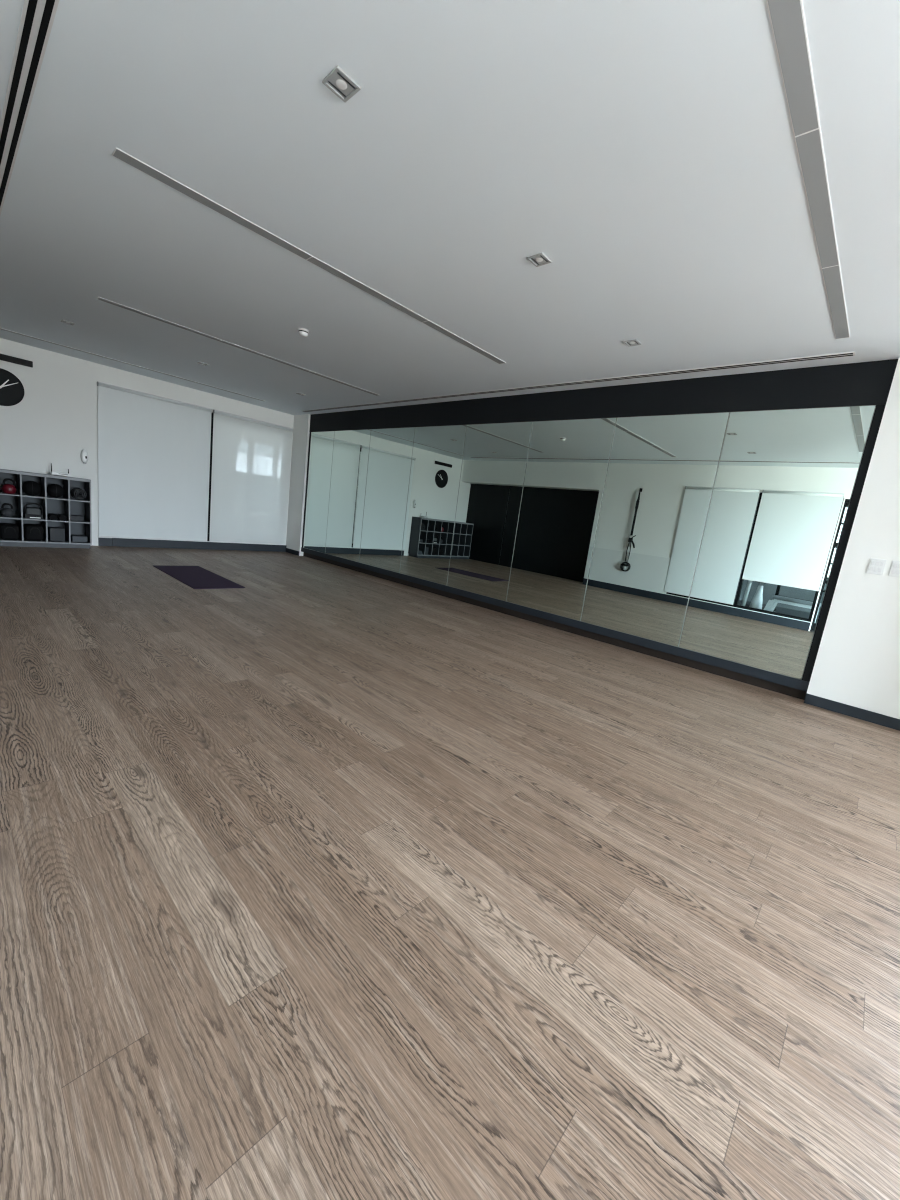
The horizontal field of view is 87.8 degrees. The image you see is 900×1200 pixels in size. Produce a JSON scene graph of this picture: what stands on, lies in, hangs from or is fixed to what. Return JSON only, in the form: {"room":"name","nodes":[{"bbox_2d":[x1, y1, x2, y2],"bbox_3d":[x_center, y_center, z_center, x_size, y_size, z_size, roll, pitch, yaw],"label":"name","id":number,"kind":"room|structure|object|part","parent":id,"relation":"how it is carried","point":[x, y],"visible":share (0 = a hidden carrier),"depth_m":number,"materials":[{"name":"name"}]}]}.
{"room":"exercise studio","nodes":[
{"label":"exercise studio","id":0,"kind":"room"},
{"bbox_2d":[0,338,293,545],"bbox_3d":[-4.751,-2.523,9.394,0.200,3.000,9.180,16,14,41],"label":"wall","id":1,"kind":"structure","parent":0,"point":[56,417],"depth_m":7.52,"materials":[{"name":"paint"}]},
{"bbox_2d":[0,368,24,405],"bbox_3d":[-6.654,-3.155,6.921,0.033,0.524,0.524,16,14,41],"label":"wall clock","id":2,"kind":"object","parent":1,"relation":"attached to","point":[12,392],"visible":1,"depth_m":6.99,"materials":[{"name":"black plastic"}]},
{"bbox_2d":[0,354,32,367],"bbox_3d":[-6.588,-3.563,6.849,0.050,0.086,0.710,16,14,41],"label":"wall bar","id":3,"kind":"object","parent":1,"relation":"attached to","point":[3,357],"visible":1,"depth_m":6.96,"materials":[{"name":"black plastic"}]},
{"bbox_2d":[80,449,87,463],"bbox_3d":[-6.075,-2.388,7.771,0.076,0.233,0.096,16,14,41],"label":"wall dispenser","id":4,"kind":"object","parent":1,"relation":"attached to","point":[84,455],"visible":1,"depth_m":7.75,"materials":[{"name":"white plastic"}]},
{"bbox_2d":[97,381,212,541],"bbox_3d":[-5.355,-2.391,8.573,0.062,2.561,1.796,16,14,41],"label":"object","id":5,"kind":"object","parent":1,"relation":"attached to","point":[154,450],"visible":1,"depth_m":8.50,"materials":[{"name":"fabric"}]},
{"bbox_3d":[-5.208,-3.640,8.359,0.027,0.010,1.784,16,14,41],"label":"head rail","id":6,"kind":"part","parent":5,"relation":"part of","materials":[{"name":"white metal"}]},
{"bbox_2d":[98,538,286,551],"bbox_3d":[-4.954,-1.100,9.452,0.030,0.150,3.500,16,14,41],"label":"baseboard","id":7,"kind":"structure","parent":1,"relation":"attached to","point":[116,542],"depth_m":9.19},
{"bbox_2d":[207,412,213,540],"bbox_3d":[-4.862,-2.436,9.284,0.100,2.520,3.380,16,14,41],"label":"window","id":8,"kind":"structure","parent":1,"relation":"in","point":[212,413],"depth_m":9.30,"materials":[{"name":"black glass"}]},
{"bbox_2d":[209,409,293,544],"bbox_3d":[-4.162,-2.471,9.859,0.062,2.561,1.660,16,14,41],"label":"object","id":9,"kind":"object","parent":1,"relation":"attached to","point":[251,458],"visible":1,"depth_m":9.80,"materials":[{"name":"white plastic"}]},
{"bbox_3d":[-4.015,-3.720,9.645,0.027,0.010,1.648,16,14,41],"label":"head rail","id":10,"kind":"part","parent":9,"relation":"part of","materials":[{"name":"white metal"}]},
{"bbox_2d":[0,546,899,1199],"bbox_3d":[-0.004,0.770,3.354,16.400,0.120,6.480,16,14,41],"label":"floor","id":11,"kind":"structure","parent":0,"point":[319,880],"depth_m":1.57,"materials":[{"name":"brown wood"}]},
{"bbox_2d":[0,469,91,548],"bbox_3d":[-6.821,-1.397,7.004,0.400,1.127,2.265,16,14,41],"label":"cubby shelf","id":12,"kind":"object","parent":11,"relation":"on","point":[66,505],"visible":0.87,"depth_m":7.46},
{"bbox_2d":[1,503,13,516],"bbox_3d":[-6.693,-1.363,7.068,0.144,0.205,0.144,16,14,41],"label":"kettlebell","id":13,"kind":"object","parent":12,"relation":"on","point":[6,512],"visible":1,"depth_m":7.04,"materials":[{"name":"black metal"}]},
{"bbox_3d":[-6.685,-1.422,7.057,0.027,0.085,0.130,16,14,41],"label":"handle","id":14,"kind":"part","parent":13,"relation":"part of","materials":[{"name":"black metal"}]},
{"bbox_2d":[2,478,15,493],"bbox_3d":[-6.628,-1.713,7.027,0.160,0.227,0.160,16,14,41],"label":"kettlebell","id":15,"kind":"object","parent":12,"relation":"on","point":[7,488],"visible":1,"depth_m":6.99,"materials":[{"name":"red metal"}]},
{"bbox_3d":[-6.620,-1.778,7.015,0.030,0.094,0.144,16,14,41],"label":"handle","id":16,"kind":"part","parent":15,"relation":"part of","materials":[{"name":"black metal"}]},
{"bbox_2d":[0,523,18,539],"bbox_3d":[-6.764,-1.050,7.167,0.338,0.230,0.220,16,14,41],"label":"bag","id":17,"kind":"object","parent":12,"relation":"on","point":[8,531],"visible":1,"depth_m":7.07,"materials":[{"name":"black fabric"}]},
{"bbox_2d":[22,481,40,495],"bbox_3d":[-6.500,-1.738,7.266,0.224,0.224,0.224,16,14,41],"label":"medicine ball","id":18,"kind":"object","parent":12,"relation":"on","point":[33,488],"visible":1,"depth_m":7.20,"materials":[{"name":"black rubber"}]},
{"bbox_2d":[23,503,42,518],"bbox_3d":[-6.526,-1.407,7.310,0.290,0.247,0.224,16,14,41],"label":"storage basket","id":19,"kind":"object","parent":12,"relation":"on","point":[29,512],"visible":0.99,"depth_m":7.24,"materials":[{"name":"black plastic"}]},
{"bbox_2d":[23,524,43,540],"bbox_3d":[-6.571,-1.068,7.373,0.338,0.240,0.220,16,14,41],"label":"bag","id":20,"kind":"object","parent":12,"relation":"on","point":[32,532],"visible":0.98,"depth_m":7.28,"materials":[{"name":"black fabric"}]},
{"bbox_2d":[47,513,56,519],"bbox_3d":[-6.329,-1.324,7.435,0.210,0.090,0.104,16,14,41],"label":"dumbbell","id":21,"kind":"object","parent":12,"relation":"on","point":[51,516],"visible":0.99,"depth_m":7.37,"materials":[{"name":"metal"}]},
{"bbox_2d":[47,484,63,497],"bbox_3d":[-6.308,-1.748,7.474,0.216,0.216,0.216,16,14,41],"label":"medicine ball","id":22,"kind":"object","parent":12,"relation":"on","point":[54,490],"visible":0.99,"depth_m":7.41,"materials":[{"name":"black rubber"}]},
{"bbox_2d":[48,527,64,541],"bbox_3d":[-6.394,-1.071,7.596,0.200,0.210,0.190,16,14,41],"label":"foam block","id":23,"kind":"object","parent":12,"relation":"on","point":[54,533],"visible":0.96,"depth_m":7.53,"materials":[{"name":"grey rubber"}]},
{"bbox_2d":[50,463,69,476],"bbox_3d":[-6.247,-2.081,7.494,0.152,0.180,0.234,16,14,41],"label":"router","id":24,"kind":"object","parent":12,"relation":"on","point":[51,472],"visible":0.98,"depth_m":7.46,"materials":[{"name":"white plastic"}]},
{"bbox_2d":[57,514,66,520],"bbox_3d":[-6.247,-1.329,7.523,0.210,0.090,0.104,16,14,41],"label":"dumbbell","id":25,"kind":"object","parent":12,"relation":"on","point":[61,517],"visible":0.99,"depth_m":7.46,"materials":[{"name":"metal"}]},
{"bbox_2d":[70,515,83,520],"bbox_3d":[-6.188,-1.357,7.732,0.200,0.085,0.170,16,14,41],"label":"foam block","id":26,"kind":"object","parent":12,"relation":"on","point":[72,517],"visible":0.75,"depth_m":7.67,"materials":[{"name":"grey rubber"}]},
{"bbox_2d":[71,487,85,498],"bbox_3d":[-6.106,-1.749,7.673,0.310,0.192,0.192,16,14,41],"label":"rolled mat","id":27,"kind":"object","parent":12,"relation":"on","point":[74,492],"visible":1,"depth_m":7.61,"materials":[{"name":"grey rubber"}]},
{"bbox_2d":[71,534,86,541],"bbox_3d":[-6.209,-1.030,7.813,0.240,0.100,0.200,16,14,41],"label":"foam block","id":28,"kind":"object","parent":12,"relation":"on","point":[74,538],"visible":0.79,"depth_m":7.73,"materials":[{"name":"grey plastic"}]},
{"bbox_3d":[-6.059,-1.471,7.827,0.388,0.998,0.018,16,14,41],"label":"panel","id":29,"kind":"part","parent":12,"relation":"part of","materials":[{"name":"grey wood"}]},
{"bbox_2d":[153,565,244,588],"bbox_3d":[-3.579,-0.338,6.601,1.770,0.008,0.630,16,14,42],"label":"exercise mat","id":30,"kind":"object","parent":11,"relation":"on","point":[195,577],"visible":1,"depth_m":6.49,"materials":[{"name":"purple plastic"}]},
{"bbox_2d":[0,0,899,414],"bbox_3d":[0.385,-2.277,2.804,16.400,0.120,6.480,16,14,41],"label":"ceiling","id":31,"kind":"structure","parent":0,"point":[646,149],"depth_m":2.54,"materials":[{"name":"paint"}]},
{"bbox_2d":[0,0,58,214],"bbox_3d":[-3.111,-2.728,3.193,8.760,0.008,0.086,16,14,41],"label":"ceiling vent","id":32,"kind":"object","parent":31,"relation":"in","point":[37,16],"visible":1,"depth_m":2.13,"materials":[{"name":"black metal"}]},
{"bbox_2d":[61,319,74,324],"bbox_3d":[-4.645,-3.372,5.680,0.116,0.008,0.116,16,14,41],"label":"recessed light","id":33,"kind":"object","parent":31,"relation":"in","point":[62,320],"visible":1,"depth_m":5.67,"materials":[{"name":"white metal"}]},
{"bbox_2d":[0,328,263,400],"bbox_3d":[-4.848,-3.759,7.674,0.068,0.005,3.728,16,14,41],"label":"recessed light","id":34,"kind":"object","parent":31,"relation":"in","point":[0,328],"visible":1,"depth_m":7.32,"materials":[{"name":"white metal"}]},
{"bbox_2d":[0,328,108,358],"bbox_3d":[-5.692,-3.703,6.764,0.060,0.004,1.236,16,14,41],"label":"diffuser","id":35,"kind":"object","parent":34,"relation":"attached to","point":[0,328],"depth_m":6.72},
{"bbox_2d":[111,359,193,381],"bbox_3d":[-4.848,-3.759,7.674,0.060,0.004,1.232,16,14,41],"label":"diffuser","id":36,"kind":"object","parent":34,"relation":"attached to","point":[111,359],"depth_m":7.62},
{"bbox_2d":[195,382,262,400],"bbox_3d":[-4.005,-3.816,8.584,0.060,0.004,1.236,16,14,41],"label":"diffuser","id":37,"kind":"object","parent":34,"relation":"attached to","point":[195,382],"depth_m":8.53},
{"bbox_2d":[96,297,378,395],"bbox_3d":[-2.358,-3.152,6.068,0.093,0.005,3.603,16,14,41],"label":"recessed light","id":38,"kind":"object","parent":31,"relation":"in","point":[98,298],"visible":1,"depth_m":5.64,"materials":[{"name":"white metal"}]},
{"bbox_2d":[98,297,219,340],"bbox_3d":[-3.174,-3.097,5.189,0.085,0.004,1.194,16,14,41],"label":"diffuser","id":39,"kind":"object","parent":38,"relation":"attached to","point":[99,298],"depth_m":5.13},
{"bbox_2d":[220,340,309,371],"bbox_3d":[-2.358,-3.152,6.068,0.085,0.004,1.190,16,14,41],"label":"diffuser","id":40,"kind":"object","parent":38,"relation":"attached to","point":[222,341],"depth_m":6.00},
{"bbox_2d":[309,372,377,395],"bbox_3d":[-1.543,-3.207,6.947,0.085,0.004,1.194,16,14,41],"label":"diffuser","id":41,"kind":"object","parent":38,"relation":"attached to","point":[315,373],"depth_m":6.90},
{"bbox_2d":[298,328,308,336],"bbox_3d":[-1.548,-2.815,4.931,0.110,0.060,0.110,16,14,41],"label":"smoke detector","id":42,"kind":"object","parent":31,"relation":"attached to","point":[302,332],"visible":1,"depth_m":4.90,"materials":[{"name":"white plastic"}]},
{"bbox_2d":[112,148,505,363],"bbox_3d":[-0.629,-2.532,3.858,0.093,0.005,3.558,16,14,41],"label":"recessed light","id":43,"kind":"object","parent":31,"relation":"in","point":[117,153],"visible":1,"depth_m":3.23,"materials":[{"name":"white metal"}]},
{"bbox_2d":[113,149,311,258],"bbox_3d":[-1.434,-2.479,2.989,0.085,0.004,1.179,16,14,41],"label":"diffuser","id":44,"kind":"object","parent":43,"relation":"attached to","point":[117,153],"depth_m":2.89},
{"bbox_2d":[307,257,427,321],"bbox_3d":[-0.629,-2.533,3.858,0.085,0.004,1.175,16,14,41],"label":"diffuser","id":45,"kind":"object","parent":43,"relation":"attached to","point":[314,260],"depth_m":3.78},
{"bbox_2d":[423,321,504,363],"bbox_3d":[0.176,-2.587,4.726,0.085,0.004,1.179,16,14,41],"label":"diffuser","id":46,"kind":"object","parent":43,"relation":"attached to","point":[429,323],"depth_m":4.67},
{"bbox_2d":[322,65,360,101],"bbox_3d":[-0.457,-2.167,1.966,0.116,0.008,0.116,16,14,41],"label":"recessed light","id":47,"kind":"object","parent":31,"relation":"in","point":[341,84],"visible":1,"depth_m":1.96,"materials":[{"name":"white metal"}]},
{"bbox_2d":[527,253,551,266],"bbox_3d":[0.587,-2.233,3.070,0.116,0.008,0.116,16,14,41],"label":"recessed light","id":48,"kind":"object","parent":31,"relation":"in","point":[540,259],"visible":1,"depth_m":3.07,"materials":[{"name":"white metal"}]},
{"bbox_2d":[303,352,854,411],"bbox_3d":[0.159,-2.947,6.720,8.760,0.008,0.080,16,14,41],"label":"ceiling vent","id":49,"kind":"object","parent":31,"relation":"in","point":[846,354],"visible":1,"depth_m":5.03,"materials":[{"name":"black metal"}]},
{"bbox_2d":[624,339,640,346],"bbox_3d":[1.633,-2.301,4.184,0.116,0.008,0.116,16,14,41],"label":"recessed light","id":50,"kind":"object","parent":31,"relation":"in","point":[634,342],"visible":1,"depth_m":4.18,"materials":[{"name":"white metal"}]},
{"bbox_2d":[766,0,849,338],"bbox_3d":[1.852,-1.941,2.335,0.086,0.005,3.463,16,14,41],"label":"air vent","id":51,"kind":"object","parent":31,"relation":"in","point":[787,20],"visible":1,"depth_m":1.92,"materials":[{"name":"white metal"}]},
{"bbox_2d":[767,0,817,135],"bbox_3d":[1.068,-1.889,1.490,0.078,0.004,1.148,16,14,41],"label":"diffuser","id":52,"kind":"object","parent":51,"relation":"attached to","point":[787,20],"depth_m":1.65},
{"bbox_2d":[796,129,838,267],"bbox_3d":[1.852,-1.941,2.335,0.078,0.004,1.144,16,14,41],"label":"diffuser","id":53,"kind":"object","parent":51,"relation":"attached to","point":[809,146],"depth_m":2.22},
{"bbox_2d":[822,266,848,338],"bbox_3d":[2.635,-1.994,3.180,0.078,0.004,1.148,16,14,41],"label":"diffuser","id":54,"kind":"object","parent":51,"relation":"attached to","point":[832,278],"depth_m":3.09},
{"bbox_2d":[286,357,899,718],"bbox_3d":[2.289,-0.894,5.342,16.000,3.000,0.300,16,14,41],"label":"wall","id":55,"kind":"structure","parent":0,"point":[857,664],"depth_m":4.00,"materials":[{"name":"paint"}]},
{"bbox_2d":[286,548,899,730],"bbox_3d":[2.013,0.534,5.473,15.970,0.095,0.014,16,14,41],"label":"baseboard","id":56,"kind":"structure","parent":55,"relation":"attached to","point":[873,717],"depth_m":4.10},
{"bbox_2d":[301,359,897,699],"bbox_3d":[0.209,-1.482,7.135,9.151,2.998,0.083,16,14,41],"label":"surround","id":57,"kind":"object","parent":55,"relation":"attached to","point":[862,383],"visible":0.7,"depth_m":5.11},
{"bbox_3d":[-3.092,-2.363,10.147,0.043,2.454,0.073,16,14,41],"label":"post","id":58,"kind":"part","parent":57,"relation":"part of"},
{"bbox_2d":[303,431,334,552],"bbox_3d":[-2.770,-2.263,9.824,0.885,2.453,0.012,16,14,41],"label":"mirror","id":59,"kind":"object","parent":57,"relation":"attached to","point":[321,443],"visible":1,"depth_m":9.80,"materials":[{"name":"silver glass"}]},
{"bbox_2d":[325,429,370,561],"bbox_3d":[-2.017,-2.044,9.140,1.185,2.453,0.012,16,14,41],"label":"mirror","id":60,"kind":"object","parent":57,"relation":"attached to","point":[351,448],"visible":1,"depth_m":9.11,"materials":[{"name":"silver glass"}]},
{"bbox_2d":[359,427,414,572],"bbox_3d":[-1.157,-1.793,8.358,1.185,2.453,0.012,16,14,41],"label":"mirror","id":61,"kind":"object","parent":57,"relation":"attached to","point":[391,449],"visible":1,"depth_m":8.32,"materials":[{"name":"silver glass"}]},
{"bbox_2d":[400,425,466,585],"bbox_3d":[-0.310,-1.546,7.588,1.145,2.453,0.012,16,14,41],"label":"mirror","id":62,"kind":"object","parent":57,"relation":"attached to","point":[438,451],"visible":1,"depth_m":7.55,"materials":[{"name":"silver glass"}]},
{"bbox_2d":[447,422,532,600],"bbox_3d":[0.530,-1.301,6.824,1.170,2.453,0.012,16,14,41],"label":"mirror","id":63,"kind":"object","parent":57,"relation":"attached to","point":[495,456],"visible":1,"depth_m":6.78,"materials":[{"name":"silver glass"}]},
{"bbox_2d":[506,418,616,620],"bbox_3d":[1.377,-1.054,6.054,1.160,2.453,0.012,16,14,41],"label":"mirror","id":64,"kind":"object","parent":57,"relation":"attached to","point":[568,460],"visible":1,"depth_m":6.01,"materials":[{"name":"silver glass"}]},
{"bbox_3d":[0.375,-2.773,6.904,9.151,0.354,0.078,16,14,41],"label":"header panel","id":65,"kind":"part","parent":57,"relation":"part of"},
{"bbox_2d":[581,412,729,646],"bbox_3d":[2.224,-0.807,5.284,1.175,2.453,0.012,16,14,41],"label":"mirror","id":66,"kind":"object","parent":57,"relation":"attached to","point":[662,469],"visible":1,"depth_m":5.23,"materials":[{"name":"silver glass"}]},
{"bbox_2d":[679,405,875,679],"bbox_3d":[3.052,-0.566,4.532,1.102,2.453,0.012,16,14,41],"label":"mirror","id":67,"kind":"object","parent":57,"relation":"attached to","point":[785,480],"visible":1,"depth_m":4.48,"materials":[{"name":"silver glass"}]},
{"bbox_3d":[3.489,-0.444,4.164,0.061,2.454,0.073,16,14,41],"label":"post","id":68,"kind":"part","parent":57,"relation":"part of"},
{"bbox_2d":[866,558,886,574],"bbox_3d":[3.602,-0.283,3.948,0.104,0.132,0.015,16,14,41],"label":"light switch","id":69,"kind":"object","parent":55,"relation":"attached to","point":[876,566],"visible":1,"depth_m":3.94,"materials":[{"name":"white plastic"}]},
{"bbox_2d":[888,561,899,577],"bbox_3d":[3.703,-0.253,3.856,0.104,0.132,0.015,16,14,41],"label":"light switch","id":70,"kind":"object","parent":55,"relation":"attached to","point":[894,571],"visible":1,"depth_m":3.87,"materials":[{"name":"white plastic"}]}
]}

